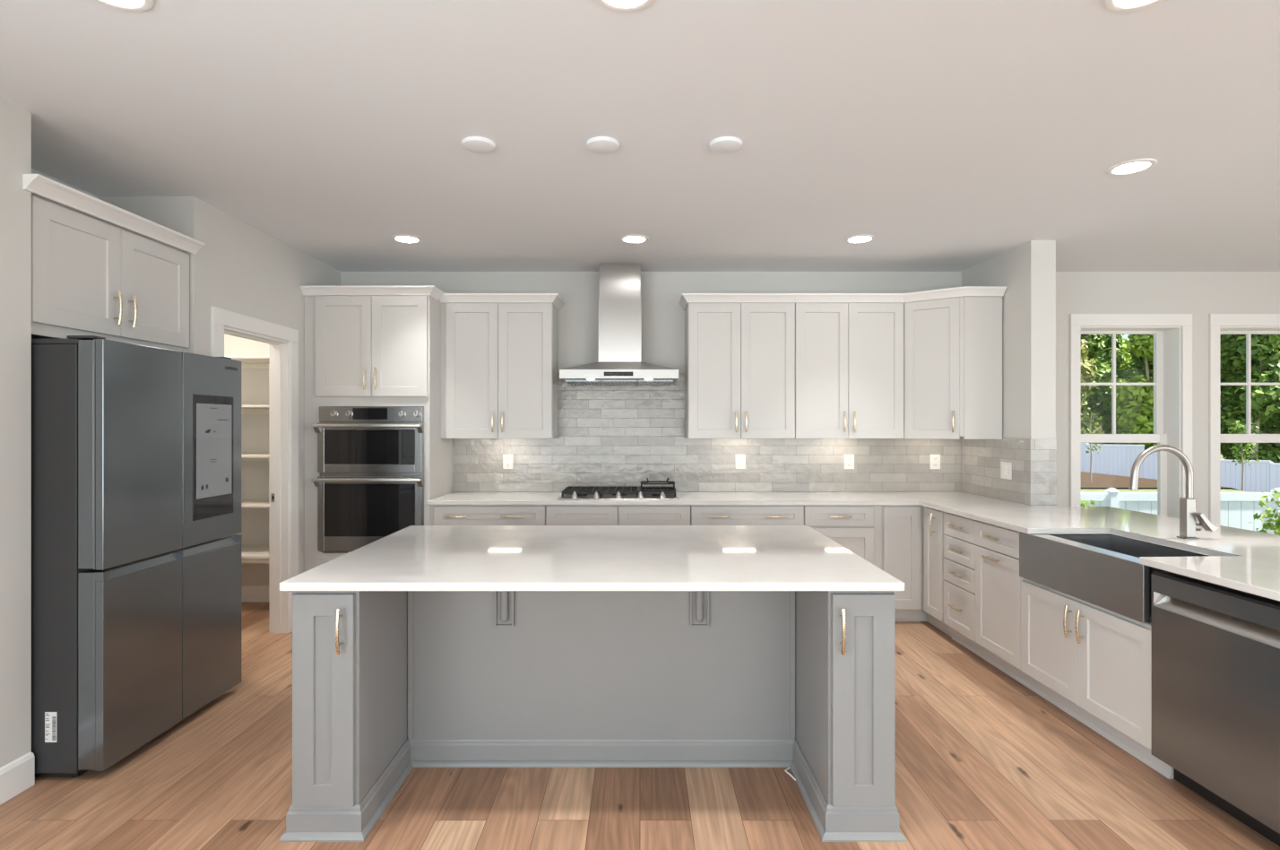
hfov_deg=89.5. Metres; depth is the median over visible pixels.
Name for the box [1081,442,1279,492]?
vinyl fence
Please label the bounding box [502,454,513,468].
outlet
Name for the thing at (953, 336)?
upper cabinet
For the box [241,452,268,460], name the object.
shelf
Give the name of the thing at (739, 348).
upper cabinet
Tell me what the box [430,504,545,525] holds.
base cabinet
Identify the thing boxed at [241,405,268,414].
shelf
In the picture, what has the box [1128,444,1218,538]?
kitchen faucet
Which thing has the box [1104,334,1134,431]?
tree
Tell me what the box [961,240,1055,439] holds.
wall partition
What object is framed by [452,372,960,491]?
tile backsplash
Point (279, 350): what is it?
door frame
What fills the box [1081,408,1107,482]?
sapling
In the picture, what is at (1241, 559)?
countertop
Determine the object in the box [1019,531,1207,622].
farmhouse sink
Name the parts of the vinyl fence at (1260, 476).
slat panel, post, rail, slat panel, post, slat panel, slat panel, rail, post, slat panel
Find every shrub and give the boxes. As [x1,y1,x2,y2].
[1081,500,1095,506]
[1253,489,1279,535]
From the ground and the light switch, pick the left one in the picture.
the light switch
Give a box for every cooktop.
[557,477,679,499]
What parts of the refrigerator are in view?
door, door, panel, panel, panel, panel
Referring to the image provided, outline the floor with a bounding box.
[0,601,1279,849]
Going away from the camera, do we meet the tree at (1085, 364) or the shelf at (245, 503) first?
the shelf at (245, 503)
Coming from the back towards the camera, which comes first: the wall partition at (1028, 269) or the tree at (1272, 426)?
the tree at (1272, 426)
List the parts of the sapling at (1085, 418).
crown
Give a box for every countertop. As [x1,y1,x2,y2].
[279,525,904,590]
[427,491,1279,601]
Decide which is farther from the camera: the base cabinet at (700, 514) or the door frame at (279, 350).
the base cabinet at (700, 514)
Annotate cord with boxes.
[784,766,795,780]
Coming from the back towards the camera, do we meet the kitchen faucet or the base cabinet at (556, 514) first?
the base cabinet at (556, 514)
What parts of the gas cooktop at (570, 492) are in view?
knob, knob, knob, knob, wok grate, knob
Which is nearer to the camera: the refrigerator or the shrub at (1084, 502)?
the refrigerator
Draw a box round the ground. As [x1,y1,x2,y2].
[1081,453,1248,492]
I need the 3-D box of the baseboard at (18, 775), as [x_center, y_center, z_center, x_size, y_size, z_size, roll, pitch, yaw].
[-2.480,1.401,-0.932,0.016,0.135,7.135,0,0,0]
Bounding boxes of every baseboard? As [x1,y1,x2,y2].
[0,751,34,804]
[241,585,268,601]
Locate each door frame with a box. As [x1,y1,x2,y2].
[210,306,298,631]
[224,326,289,633]
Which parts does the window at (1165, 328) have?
sash, sash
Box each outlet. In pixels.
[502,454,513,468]
[735,454,745,468]
[843,454,854,468]
[930,454,940,468]
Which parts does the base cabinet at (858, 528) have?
drawer, handle, door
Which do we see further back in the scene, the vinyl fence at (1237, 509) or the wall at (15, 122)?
the vinyl fence at (1237, 509)
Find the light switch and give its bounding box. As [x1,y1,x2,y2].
[1000,461,1011,479]
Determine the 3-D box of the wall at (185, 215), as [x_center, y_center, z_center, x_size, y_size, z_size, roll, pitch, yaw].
[-3.419,0.097,3.655,1.862,2.743,0.110,0,0,0]
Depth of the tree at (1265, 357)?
37.30 m
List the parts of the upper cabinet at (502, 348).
door, handle, crown molding, handle, door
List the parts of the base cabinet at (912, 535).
door, handle, door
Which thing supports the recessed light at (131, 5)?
in the ceiling
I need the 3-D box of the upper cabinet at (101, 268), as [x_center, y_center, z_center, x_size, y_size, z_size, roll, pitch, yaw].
[-2.706,-0.695,3.101,0.558,0.636,0.998,0,0,0]
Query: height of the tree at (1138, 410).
12.863 m
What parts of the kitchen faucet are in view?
spout, plate, lever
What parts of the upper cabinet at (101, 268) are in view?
door, crown molding, handle, handle, door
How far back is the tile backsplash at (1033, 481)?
4.64 m
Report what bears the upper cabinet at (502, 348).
attached to the wall at (1200, 294)
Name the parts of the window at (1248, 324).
sash, sash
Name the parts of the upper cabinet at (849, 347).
door, handle, crown molding, handle, door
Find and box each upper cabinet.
[23,173,205,352]
[439,293,563,438]
[678,293,796,438]
[795,293,904,438]
[903,285,1007,439]
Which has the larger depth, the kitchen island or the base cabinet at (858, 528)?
the base cabinet at (858, 528)
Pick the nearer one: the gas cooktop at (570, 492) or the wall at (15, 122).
the wall at (15, 122)
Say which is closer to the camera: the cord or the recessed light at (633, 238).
the cord
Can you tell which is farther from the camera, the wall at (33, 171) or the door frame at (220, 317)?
the door frame at (220, 317)
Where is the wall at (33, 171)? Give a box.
[31,168,98,198]
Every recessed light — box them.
[94,0,154,11]
[390,233,422,243]
[596,0,654,11]
[619,233,648,243]
[844,233,875,243]
[1103,0,1163,11]
[1106,158,1157,175]
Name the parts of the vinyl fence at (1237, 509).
slat panel, rail, post, slat panel, rail, post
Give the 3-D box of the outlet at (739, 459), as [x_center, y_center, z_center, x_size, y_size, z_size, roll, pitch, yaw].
[0.834,0.306,5.355,0.086,0.124,0.009,0,0,0]
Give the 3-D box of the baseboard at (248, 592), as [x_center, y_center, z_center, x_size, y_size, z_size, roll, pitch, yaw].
[-3.107,1.401,5.361,0.987,0.135,0.016,0,0,0]
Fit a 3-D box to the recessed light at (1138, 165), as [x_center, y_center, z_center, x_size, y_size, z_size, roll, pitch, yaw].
[2.425,-1.270,3.186,0.202,0.008,0.202,0,0,0]
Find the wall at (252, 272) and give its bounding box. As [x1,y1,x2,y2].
[207,203,340,574]
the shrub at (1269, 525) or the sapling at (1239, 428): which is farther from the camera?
the sapling at (1239, 428)
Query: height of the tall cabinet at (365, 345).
2.486 m
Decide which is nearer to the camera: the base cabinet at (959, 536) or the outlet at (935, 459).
the base cabinet at (959, 536)
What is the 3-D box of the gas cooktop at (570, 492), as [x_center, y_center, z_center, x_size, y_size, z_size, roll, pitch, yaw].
[-0.160,0.481,5.031,0.903,0.145,0.508,0,0,0]
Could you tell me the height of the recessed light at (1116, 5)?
0.008 m
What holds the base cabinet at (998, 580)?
on the floor
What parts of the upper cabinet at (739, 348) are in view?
door, handle, crown molding, handle, door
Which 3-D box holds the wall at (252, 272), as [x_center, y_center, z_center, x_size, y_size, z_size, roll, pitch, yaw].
[-2.550,0.097,4.540,0.125,2.743,1.659,0,0,0]
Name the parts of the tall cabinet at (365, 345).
drawer, door, handle, crown molding, handle, door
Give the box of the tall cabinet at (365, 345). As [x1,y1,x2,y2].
[299,285,452,571]
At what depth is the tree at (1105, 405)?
49.80 m
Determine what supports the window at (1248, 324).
in the wall at (1200, 294)
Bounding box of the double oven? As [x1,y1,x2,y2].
[311,406,423,551]
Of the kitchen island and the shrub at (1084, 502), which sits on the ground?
the shrub at (1084, 502)
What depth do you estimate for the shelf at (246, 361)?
5.17 m
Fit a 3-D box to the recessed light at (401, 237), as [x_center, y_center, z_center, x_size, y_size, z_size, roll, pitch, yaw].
[-1.595,-1.270,4.417,0.202,0.008,0.202,0,0,0]
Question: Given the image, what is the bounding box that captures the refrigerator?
[31,335,242,777]
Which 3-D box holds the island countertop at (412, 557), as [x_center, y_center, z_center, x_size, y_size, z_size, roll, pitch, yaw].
[-0.169,0.569,2.913,2.197,0.030,1.295,0,0,0]
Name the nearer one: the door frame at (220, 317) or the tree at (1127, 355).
the door frame at (220, 317)
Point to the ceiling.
(957, 135)
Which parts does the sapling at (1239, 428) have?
crown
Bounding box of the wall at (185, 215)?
[98,196,207,355]
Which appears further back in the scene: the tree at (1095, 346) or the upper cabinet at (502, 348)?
the tree at (1095, 346)
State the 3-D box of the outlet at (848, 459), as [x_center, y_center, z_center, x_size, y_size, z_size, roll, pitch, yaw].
[1.735,0.306,5.355,0.086,0.124,0.009,0,0,0]
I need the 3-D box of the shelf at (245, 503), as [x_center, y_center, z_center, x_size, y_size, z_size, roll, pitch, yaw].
[-3.402,0.650,5.167,1.575,0.064,0.402,0,0,0]
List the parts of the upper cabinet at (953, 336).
door, handle, crown molding, panel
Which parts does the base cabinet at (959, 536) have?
handle, handle, handle, handle, drawer, drawer, drawer, drawer, shoe molding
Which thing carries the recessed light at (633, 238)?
in the ceiling
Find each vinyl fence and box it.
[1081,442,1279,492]
[1081,487,1279,534]
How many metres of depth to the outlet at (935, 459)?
5.35 m
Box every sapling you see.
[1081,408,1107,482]
[1228,419,1261,490]
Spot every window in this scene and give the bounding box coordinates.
[1069,313,1192,518]
[1209,313,1279,525]
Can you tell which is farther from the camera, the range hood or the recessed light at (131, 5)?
the range hood
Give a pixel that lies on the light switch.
(1006, 468)
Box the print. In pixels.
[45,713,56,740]
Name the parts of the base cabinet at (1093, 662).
door, handle, handle, shoe molding, door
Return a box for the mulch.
[1081,471,1239,490]
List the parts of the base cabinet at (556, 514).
drawer, drawer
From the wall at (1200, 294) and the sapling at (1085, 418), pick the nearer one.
the wall at (1200, 294)
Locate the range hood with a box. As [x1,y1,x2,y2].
[559,263,678,385]
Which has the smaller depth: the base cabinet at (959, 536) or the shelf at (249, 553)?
the base cabinet at (959, 536)
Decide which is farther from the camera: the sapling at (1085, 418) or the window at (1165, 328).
the sapling at (1085, 418)
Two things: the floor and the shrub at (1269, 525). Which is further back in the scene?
the shrub at (1269, 525)
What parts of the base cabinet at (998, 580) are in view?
handle, handle, drawer, door, shoe molding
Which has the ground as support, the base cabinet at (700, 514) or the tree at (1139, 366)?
the tree at (1139, 366)
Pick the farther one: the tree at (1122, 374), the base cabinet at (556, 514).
the tree at (1122, 374)
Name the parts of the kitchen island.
door, handle, post, bracket arm, shoe molding, molding, knee panel, bracket arm, handle, post, door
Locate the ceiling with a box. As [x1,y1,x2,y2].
[0,0,1279,271]
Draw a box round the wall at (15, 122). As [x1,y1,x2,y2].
[0,96,31,767]
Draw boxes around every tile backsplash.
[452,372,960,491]
[960,436,1056,505]
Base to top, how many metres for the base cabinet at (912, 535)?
0.883 m
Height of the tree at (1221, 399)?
12.741 m
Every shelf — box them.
[224,355,268,368]
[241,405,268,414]
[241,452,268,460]
[241,499,268,507]
[241,544,268,562]
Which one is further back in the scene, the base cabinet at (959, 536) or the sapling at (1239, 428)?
the sapling at (1239, 428)
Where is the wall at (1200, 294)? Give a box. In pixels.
[224,271,1279,585]
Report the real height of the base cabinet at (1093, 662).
0.626 m
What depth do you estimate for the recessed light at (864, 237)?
4.40 m
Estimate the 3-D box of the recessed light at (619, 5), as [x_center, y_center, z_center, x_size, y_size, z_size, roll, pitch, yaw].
[-0.045,-1.270,1.885,0.202,0.008,0.202,0,0,0]
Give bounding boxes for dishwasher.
[1151,570,1279,846]
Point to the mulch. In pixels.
(1098, 480)
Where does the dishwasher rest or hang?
on the floor
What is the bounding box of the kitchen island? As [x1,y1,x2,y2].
[278,590,906,841]
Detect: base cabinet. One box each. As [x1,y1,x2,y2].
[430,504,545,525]
[545,504,690,525]
[690,504,804,525]
[804,504,882,569]
[882,504,953,637]
[943,511,986,659]
[975,520,1127,690]
[1020,578,1173,778]
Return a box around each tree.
[1081,334,1111,473]
[1081,338,1105,447]
[1085,334,1128,462]
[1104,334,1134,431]
[1115,334,1157,449]
[1115,339,1139,427]
[1123,349,1153,444]
[1219,334,1279,463]
[1219,347,1279,459]
[1219,393,1229,459]
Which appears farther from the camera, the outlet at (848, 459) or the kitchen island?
the outlet at (848, 459)
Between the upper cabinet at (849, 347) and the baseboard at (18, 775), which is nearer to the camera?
the baseboard at (18, 775)

